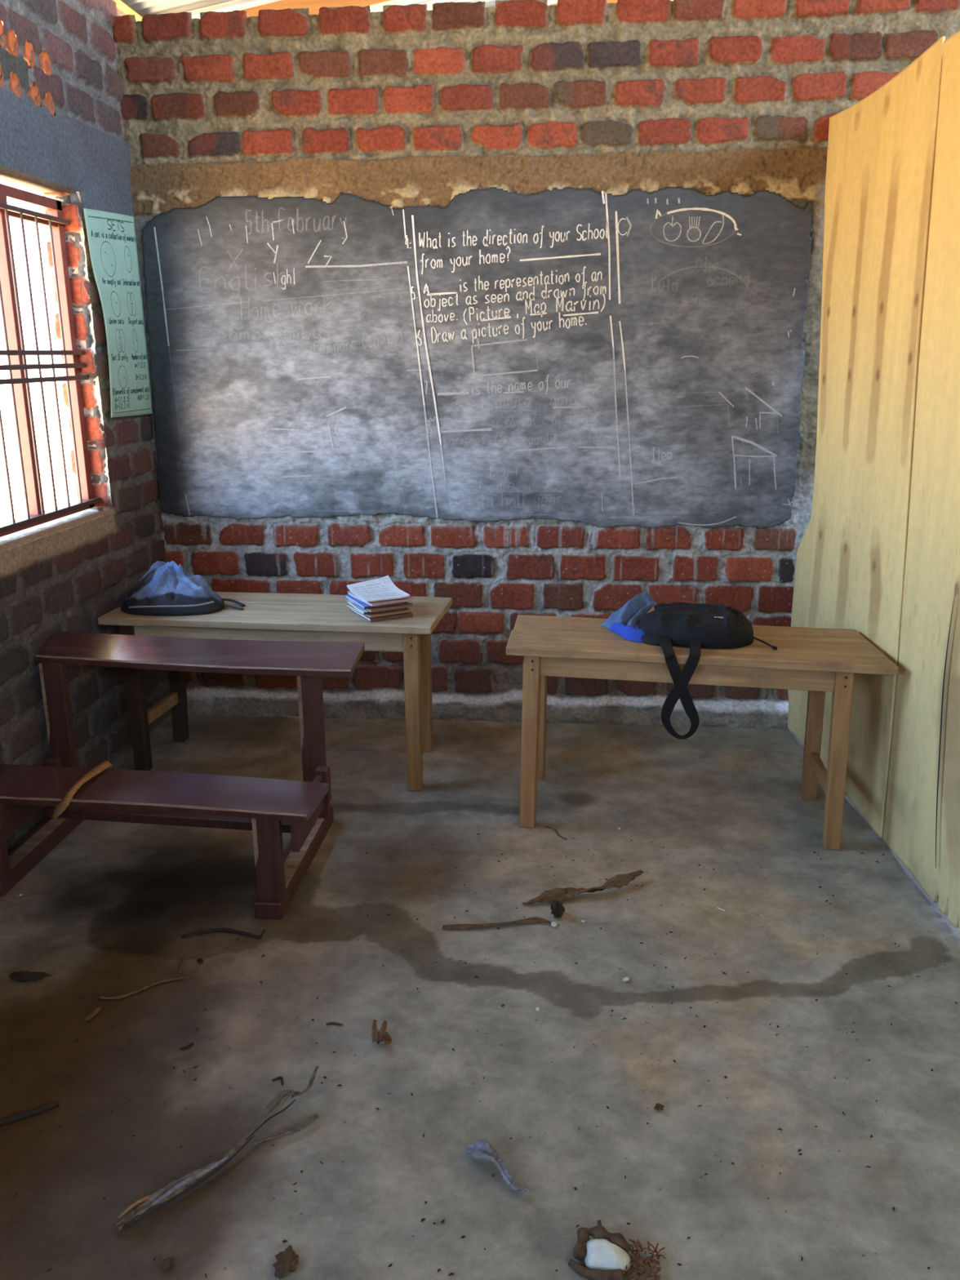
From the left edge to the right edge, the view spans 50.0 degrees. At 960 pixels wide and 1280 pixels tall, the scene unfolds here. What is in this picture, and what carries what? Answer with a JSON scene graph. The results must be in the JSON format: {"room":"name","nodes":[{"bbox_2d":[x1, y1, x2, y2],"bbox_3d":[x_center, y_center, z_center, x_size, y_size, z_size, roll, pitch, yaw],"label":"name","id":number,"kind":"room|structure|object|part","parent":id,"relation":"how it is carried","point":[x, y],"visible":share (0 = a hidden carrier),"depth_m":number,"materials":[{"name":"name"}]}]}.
{"room":"classroom","nodes":[
{"label":"classroom","id":0,"kind":"room"},
{"bbox_2d":[0,0,170,851],"bbox_3d":[-1.858,-0.027,0.609,0.156,2.952,8.400,1,16,5],"label":"wall","id":1,"kind":"structure","parent":0,"point":[64,574],"depth_m":3.84,"materials":[{"name":"brick"}]},
{"bbox_2d":[0,20,54,115],"bbox_3d":[-1.567,-1.889,3.403,0.121,0.236,0.393,1,16,5],"label":"bricks","id":2,"kind":"object","parent":1,"relation":"attached to","point":[11,38],"depth_m":3.45,"materials":[{"name":"brick"}]},
{"bbox_2d":[0,183,100,537],"bbox_3d":[-1.602,-0.904,3.340,0.067,1.130,1.295,1,16,5],"label":"window","id":3,"kind":"structure","parent":1,"relation":"in","point":[18,367],"depth_m":3.63,"materials":[{"name":"red metal"}]},
{"bbox_2d":[83,208,153,417],"bbox_3d":[-1.425,-1.297,4.118,0.028,0.792,0.470,1,16,5],"label":"paper chart","id":4,"kind":"object","parent":1,"relation":"attached to","point":[112,237],"visible":1,"depth_m":4.09,"materials":[{"name":"green paper"}]},
{"bbox_2d":[112,0,142,21],"bbox_3d":[-1.782,-1.866,1.599,0.100,0.060,11.100,1,16,5],"label":"wall plate","id":5,"kind":"object","parent":1,"relation":"on","point":[122,6],"visible":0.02,"depth_m":4.29,"materials":[{"name":"yellow wood"}]},
{"bbox_2d":[240,0,412,17],"bbox_3d":[1.592,-3.134,4.227,6.815,1.253,0.060,1,16,5],"label":"rafter","id":6,"kind":"object","parent":5,"relation":"on","point":[313,6],"visible":0.02,"depth_m":4.52,"materials":[{"name":"wood"}]},
{"bbox_2d":[548,0,673,6],"bbox_3d":[1.673,-3.370,5.071,6.815,1.253,0.060,1,16,5],"label":"rafter","id":7,"kind":"object","parent":5,"relation":"on","point":[608,1],"visible":0.02,"depth_m":5.18,"materials":[{"name":"wood"}]},
{"bbox_2d":[0,0,557,36],"bbox_3d":[0.963,-2.290,1.055,7.850,1.354,11.788,1,16,5],"label":"ceiling","id":8,"kind":"structure","parent":0,"point":[140,7],"depth_m":4.56,"materials":[{"name":"metal"}]},
{"bbox_2d":[0,714,959,1279],"bbox_3d":[1.336,1.032,2.216,6.400,0.003,11.500,1,16,5],"label":"floor","id":9,"kind":"structure","parent":0,"point":[101,913],"depth_m":2.54,"materials":[{"name":"concrete"}]},
{"bbox_2d":[0,1100,59,1126],"bbox_3d":[-0.995,1.035,2.242,0.146,0.015,0.018,-10,18,-29],"label":"twig","id":10,"kind":"object","parent":9,"relation":"on","point":[37,1110],"visible":1,"depth_m":2.24,"materials":[{"name":"brown wood"}]},
{"bbox_2d":[7,970,53,982],"bbox_3d":[-1.196,0.892,2.735,0.118,0.024,0.035,-1,16,-1],"label":"leaf","id":11,"kind":"object","parent":9,"relation":"on","point":[27,975],"visible":1,"depth_m":2.73,"materials":[{"name":"brown plant"}]},
{"bbox_2d":[84,1004,102,1022],"bbox_3d":[-0.972,0.938,2.587,0.016,0.010,0.076,5,17,19],"label":"leaf","id":12,"kind":"object","parent":9,"relation":"on","point":[95,1011],"visible":1,"depth_m":2.58,"materials":[{"name":"brown plant"}]},
{"bbox_2d":[97,976,185,999],"bbox_3d":[-0.882,0.913,2.689,0.221,0.009,0.032,-8,17,-24],"label":"twig","id":13,"kind":"object","parent":9,"relation":"on","point":[156,983],"visible":1,"depth_m":2.68,"materials":[{"name":"brown wood"}]},
{"bbox_2d":[160,1256,174,1271],"bbox_3d":[-0.570,1.134,1.873,0.022,0.011,0.032,10,19,33],"label":"leaf","id":14,"kind":"object","parent":9,"relation":"on","point":[167,1263],"visible":1,"depth_m":1.87,"materials":[{"name":"brown plant"}]},
{"bbox_2d":[178,959,183,974],"bbox_3d":[-0.809,0.885,2.789,0.007,0.007,0.066,-2,16,-7],"label":"twig","id":15,"kind":"object","parent":9,"relation":"on","point":[182,961],"visible":1,"depth_m":2.79,"materials":[{"name":"brown wood"}]},
{"bbox_2d":[0,631,364,919],"bbox_3d":[-0.978,0.398,3.328,1.124,0.658,0.763,1,16,5],"label":"school desk","id":16,"kind":"object","parent":9,"relation":"on","point":[269,808],"depth_m":3.25,"materials":[{"name":"red paint"}]},
{"bbox_3d":[-1.499,0.601,3.149,0.078,0.272,0.036,1,16,5],"label":"leg","id":17,"kind":"part","parent":16,"relation":"part of","materials":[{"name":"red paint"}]},
{"bbox_3d":[-1.408,0.504,3.189,0.022,0.108,0.315,1,16,5],"label":"rail","id":18,"kind":"part","parent":16,"relation":"part of","materials":[{"name":"red paint"}]},
{"bbox_3d":[-1.456,0.339,3.577,0.078,0.546,0.036,1,16,5],"label":"leg","id":19,"kind":"part","parent":16,"relation":"part of","materials":[{"name":"red paint"}]},
{"bbox_3d":[-1.196,0.453,3.132,0.067,0.077,0.300,3,16,12],"label":"bark strip","id":20,"kind":"part","parent":16,"relation":"part of","materials":[{"name":"brown wood"}]},
{"bbox_3d":[-1.014,0.455,3.107,1.094,0.030,0.240,2,16,8],"label":"seat","id":21,"kind":"part","parent":16,"relation":"part of","materials":[{"name":"red paint"}]},
{"bbox_3d":[-0.616,0.634,3.006,0.078,0.272,0.036,-1,16,0],"label":"leg","id":22,"kind":"part","parent":16,"relation":"part of","materials":[{"name":"red paint"}]},
{"bbox_3d":[-0.519,0.519,3.108,0.022,0.108,0.315,1,16,5],"label":"rail","id":23,"kind":"part","parent":16,"relation":"part of","materials":[{"name":"red paint"}]},
{"bbox_3d":[-0.566,0.354,3.496,0.078,0.546,0.036,-1,16,0],"label":"leg","id":24,"kind":"part","parent":16,"relation":"part of","materials":[{"name":"red paint"}]},
{"bbox_2d":[179,1042,193,1049],"bbox_3d":[-0.703,0.975,2.467,0.035,0.006,0.009,-13,20,-38],"label":"twig","id":25,"kind":"object","parent":9,"relation":"on","point":[191,1043],"visible":1,"depth_m":2.46,"materials":[{"name":"brown wood"}]},
{"bbox_2d":[196,957,204,963],"bbox_3d":[-0.764,0.874,2.809,0.022,0.012,0.013,8,18,27],"label":"lump","id":26,"kind":"object","parent":9,"relation":"on","point":[199,960],"visible":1,"depth_m":2.81,"materials":[{"name":"brown soil"}]},
{"bbox_2d":[114,1066,319,1231],"bbox_3d":[-0.515,1.037,2.114,0.094,0.065,0.503,14,21,42],"label":"stick","id":27,"kind":"object","parent":9,"relation":"on","point":[165,1193],"visible":1,"depth_m":2.07,"materials":[{"name":"grey wood"}]},
{"bbox_2d":[181,927,265,938],"bbox_3d":[-0.732,0.834,2.942,0.240,0.023,0.047,0,16,2],"label":"twig","id":28,"kind":"object","parent":9,"relation":"on","point":[212,930],"visible":1,"depth_m":2.94,"materials":[{"name":"brown wood"}]},
{"bbox_2d":[97,591,452,791],"bbox_3d":[-0.782,0.181,4.120,1.288,0.645,0.481,2,16,8],"label":"wooden table","id":29,"kind":"object","parent":9,"relation":"on","point":[264,616],"visible":0.69,"depth_m":3.90,"materials":[{"name":"brown wood"}]},
{"bbox_3d":[-1.344,0.228,4.027,0.060,0.614,0.067,2,16,8],"label":"leg","id":30,"kind":"part","parent":29,"relation":"part of","materials":[{"name":"brown wood"}]},
{"bbox_3d":[-1.285,0.132,4.369,0.060,0.614,0.082,2,16,8],"label":"leg","id":31,"kind":"part","parent":29,"relation":"part of","materials":[{"name":"brown wood"}]},
{"bbox_2d":[120,560,245,615],"bbox_3d":[-1.157,-0.218,4.020,0.494,0.181,0.324,2,16,9],"label":"backpack","id":32,"kind":"object","parent":29,"relation":"on","point":[168,588],"visible":1,"depth_m":3.94,"materials":[{"name":"fabric"}]},
{"bbox_2d":[349,608,413,622],"bbox_3d":[-0.379,-0.109,3.923,0.172,0.013,0.216,-8,17,-27],"label":"book","id":33,"kind":"object","parent":29,"relation":"on","point":[407,614],"visible":0.41,"depth_m":3.84,"materials":[{"name":"paper"}]},
{"bbox_2d":[346,603,411,617],"bbox_3d":[-0.388,-0.122,3.926,0.172,0.012,0.216,-10,18,-30],"label":"book","id":34,"kind":"object","parent":33,"relation":"on","point":[376,615],"visible":0.34,"depth_m":3.84,"materials":[{"name":"paper"}]},
{"bbox_2d":[346,600,407,614],"bbox_3d":[-0.394,-0.134,3.926,0.172,0.011,0.216,-7,17,-23],"label":"book","id":35,"kind":"object","parent":34,"relation":"on","point":[359,609],"visible":0.33,"depth_m":3.85,"materials":[{"name":"paper"}]},
{"bbox_2d":[348,599,413,612],"bbox_3d":[-0.381,-0.142,3.916,0.172,0.012,0.216,-9,18,-29],"label":"book","id":36,"kind":"object","parent":35,"relation":"on","point":[408,605],"visible":0.4,"depth_m":3.83,"materials":[{"name":"brown paper"}]},
{"bbox_2d":[345,594,407,608],"bbox_3d":[-0.397,-0.155,3.918,0.172,0.011,0.216,-8,17,-25],"label":"book","id":37,"kind":"object","parent":36,"relation":"on","point":[362,604],"visible":0.31,"depth_m":3.84,"materials":[{"name":"blue paper"}]},
{"bbox_2d":[346,591,413,606],"bbox_3d":[-0.381,-0.172,3.912,0.172,0.025,0.216,-10,18,-30],"label":"book","id":38,"kind":"object","parent":37,"relation":"on","point":[407,598],"visible":0.34,"depth_m":3.84,"materials":[{"name":"white paper"}]},
{"bbox_2d":[346,575,409,602],"bbox_3d":[-0.389,-0.196,3.908,0.172,0.045,0.216,-8,17,-25],"label":"book","id":39,"kind":"object","parent":38,"relation":"on","point":[382,588],"visible":1,"depth_m":3.93,"materials":[{"name":"white paper"}]},
{"bbox_3d":[-0.250,0.266,3.859,0.060,0.614,0.085,2,16,8],"label":"leg","id":40,"kind":"part","parent":29,"relation":"part of","materials":[{"name":"brown wood"}]},
{"bbox_3d":[-0.231,0.161,4.234,0.060,0.614,0.064,2,16,8],"label":"leg","id":41,"kind":"part","parent":29,"relation":"part of","materials":[{"name":"brown wood"}]},
{"bbox_2d":[271,1076,283,1084],"bbox_3d":[-0.457,1.006,2.350,0.032,0.006,0.020,8,18,28],"label":"twig","id":42,"kind":"object","parent":9,"relation":"on","point":[277,1077],"visible":1,"depth_m":2.35,"materials":[{"name":"brown wood"}]},
{"bbox_2d":[272,1244,298,1279],"bbox_3d":[-0.352,1.130,1.869,0.046,0.018,0.066,-2,16,-6],"label":"lump","id":43,"kind":"object","parent":9,"relation":"on","point":[287,1261],"visible":1,"depth_m":1.86,"materials":[{"name":"brown soil"}]},
{"bbox_2d":[325,1022,342,1025],"bbox_3d":[-0.361,0.950,2.546,0.042,0.007,0.010,1,16,5],"label":"twig","id":44,"kind":"object","parent":9,"relation":"on","point":[327,1023],"visible":1,"depth_m":2.54,"materials":[{"name":"brown wood"}]},
{"bbox_2d":[371,1019,391,1044],"bbox_3d":[-0.237,0.946,2.475,0.047,0.039,0.063,-4,16,-12],"label":"curled leaf","id":45,"kind":"object","parent":9,"relation":"on","point":[381,1035],"visible":1,"depth_m":2.48,"materials":[{"name":"brown plant"}]},
{"bbox_2d":[10,833,957,1277],"bbox_3d":[0.068,0.925,2.620,2.405,0.006,1.899,1,16,5],"label":"crumbs","id":46,"kind":"object","parent":9,"relation":"on","point":[826,900],"visible":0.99,"depth_m":2.35,"materials":[{"name":"black soil"}]},
{"bbox_2d":[442,916,551,929],"bbox_3d":[0.050,0.821,2.977,0.320,0.009,0.034,-2,16,-6],"label":"strip","id":47,"kind":"object","parent":9,"relation":"on","point":[535,919],"visible":1,"depth_m":2.97,"materials":[{"name":"brown plant"}]},
{"bbox_2d":[464,1138,529,1193],"bbox_3d":[0.038,1.060,2.078,0.172,0.028,0.050,14,21,42],"label":"leaf","id":48,"kind":"object","parent":9,"relation":"on","point":[481,1149],"visible":1,"depth_m":2.09,"materials":[{"name":"grey plant"}]},
{"bbox_2d":[551,921,556,927],"bbox_3d":[0.212,0.821,2.971,0.017,0.012,0.022,-9,18,-28],"label":"lump","id":49,"kind":"object","parent":9,"relation":"on","point":[553,923],"visible":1,"depth_m":2.97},
{"bbox_2d":[544,826,567,839],"bbox_3d":[0.266,0.665,3.551,0.021,0.007,0.121,-10,18,-30],"label":"twig","id":50,"kind":"object","parent":9,"relation":"on","point":[556,831],"visible":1,"depth_m":3.55,"materials":[{"name":"brown wood"}]},
{"bbox_2d":[550,900,564,918],"bbox_3d":[0.228,0.788,3.026,0.042,0.045,0.065,-4,16,-11],"label":"lump","id":51,"kind":"object","parent":9,"relation":"on","point":[557,909],"visible":1,"depth_m":3.01,"materials":[{"name":"black stone"}]},
{"bbox_2d":[521,870,644,904],"bbox_3d":[0.328,0.761,3.142,0.421,0.031,0.061,-7,17,-21],"label":"strip","id":52,"kind":"object","parent":9,"relation":"on","point":[560,895],"visible":0.99,"depth_m":3.13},
{"bbox_2d":[568,1219,666,1279],"bbox_3d":[0.249,1.114,1.865,0.177,0.047,0.112,1,16,5],"label":"remains","id":53,"kind":"object","parent":9,"relation":"on","point":[604,1260],"visible":1,"depth_m":1.86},
{"bbox_2d":[622,977,629,982],"bbox_3d":[0.385,0.894,2.711,0.022,0.008,0.013,-9,18,-28],"label":"paper scrap","id":54,"kind":"object","parent":9,"relation":"on","point":[626,979],"visible":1,"depth_m":2.71,"materials":[{"name":"white paper"}]},
{"bbox_2d":[653,1102,664,1111],"bbox_3d":[0.392,1.020,2.251,0.020,0.013,0.017,-11,19,-34],"label":"lump","id":55,"kind":"object","parent":9,"relation":"on","point":[658,1106],"visible":1,"depth_m":2.25,"materials":[{"name":"brown soil"}]},
{"bbox_2d":[506,614,898,850],"bbox_3d":[0.726,0.307,3.627,1.288,0.645,0.481,3,16,11],"label":"wooden table","id":56,"kind":"object","parent":9,"relation":"on","point":[817,661],"visible":0.91,"depth_m":3.44,"materials":[{"name":"brown wood"}]},
{"bbox_3d":[0.175,0.346,3.560,0.060,0.614,0.108,3,16,11],"label":"leg","id":57,"kind":"part","parent":56,"relation":"part of","materials":[{"name":"brown wood"}]},
{"bbox_3d":[0.225,0.244,3.924,0.060,0.614,0.056,3,16,11],"label":"leg","id":58,"kind":"part","parent":56,"relation":"part of","materials":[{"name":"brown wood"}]},
{"bbox_2d":[600,591,657,642],"bbox_3d":[0.543,-0.093,3.650,0.220,0.115,0.337,1,16,5],"label":"jacket","id":59,"kind":"object","parent":56,"relation":"on","point":[624,622],"visible":0.84,"depth_m":3.66,"materials":[{"name":"fabric"}]},
{"bbox_2d":[638,602,777,739],"bbox_3d":[0.752,0.085,3.564,0.410,0.389,0.407,-5,16,-15],"label":"bag","id":60,"kind":"object","parent":56,"relation":"on","point":[695,626],"visible":1,"depth_m":3.43,"materials":[{"name":"fabric"}]},
{"bbox_3d":[1.212,0.291,3.730,0.060,0.614,0.070,3,16,11],"label":"leg","id":61,"kind":"part","parent":56,"relation":"part of","materials":[{"name":"brown wood"}]},
{"bbox_3d":[1.171,0.391,3.371,0.060,0.614,0.079,3,16,11],"label":"leg","id":62,"kind":"part","parent":56,"relation":"part of","materials":[{"name":"brown wood"}]},
{"bbox_2d":[787,35,945,838],"bbox_3d":[1.347,-0.666,3.689,0.017,2.466,1.130,-1,16,0],"label":"plywood sheet","id":63,"kind":"object","parent":9,"relation":"on","point":[850,566],"visible":0.85,"depth_m":3.54,"materials":[{"name":"beige wood"}]},
{"bbox_2d":[883,30,959,933],"bbox_3d":[1.344,-0.387,2.718,0.024,2.451,1.210,0,16,1],"label":"plywood sheet","id":64,"kind":"object","parent":9,"relation":"on","point":[922,822],"visible":1,"depth_m":3.03,"materials":[{"name":"beige wood"}]},
{"bbox_2d":[112,0,959,729],"bbox_3d":[1.555,-1.039,4.229,6.400,2.904,0.289,1,16,5],"label":"wall","id":65,"kind":"structure","parent":0,"point":[397,106],"depth_m":4.08,"materials":[{"name":"brick"}]},
{"bbox_2d":[141,186,813,528],"bbox_3d":[-0.039,-1.145,4.279,2.782,1.384,0.035,1,16,5],"label":"chalkboard","id":66,"kind":"object","parent":65,"relation":"attached to","point":[588,356],"visible":1,"depth_m":4.25,"materials":[{"name":"paint"}]}
]}

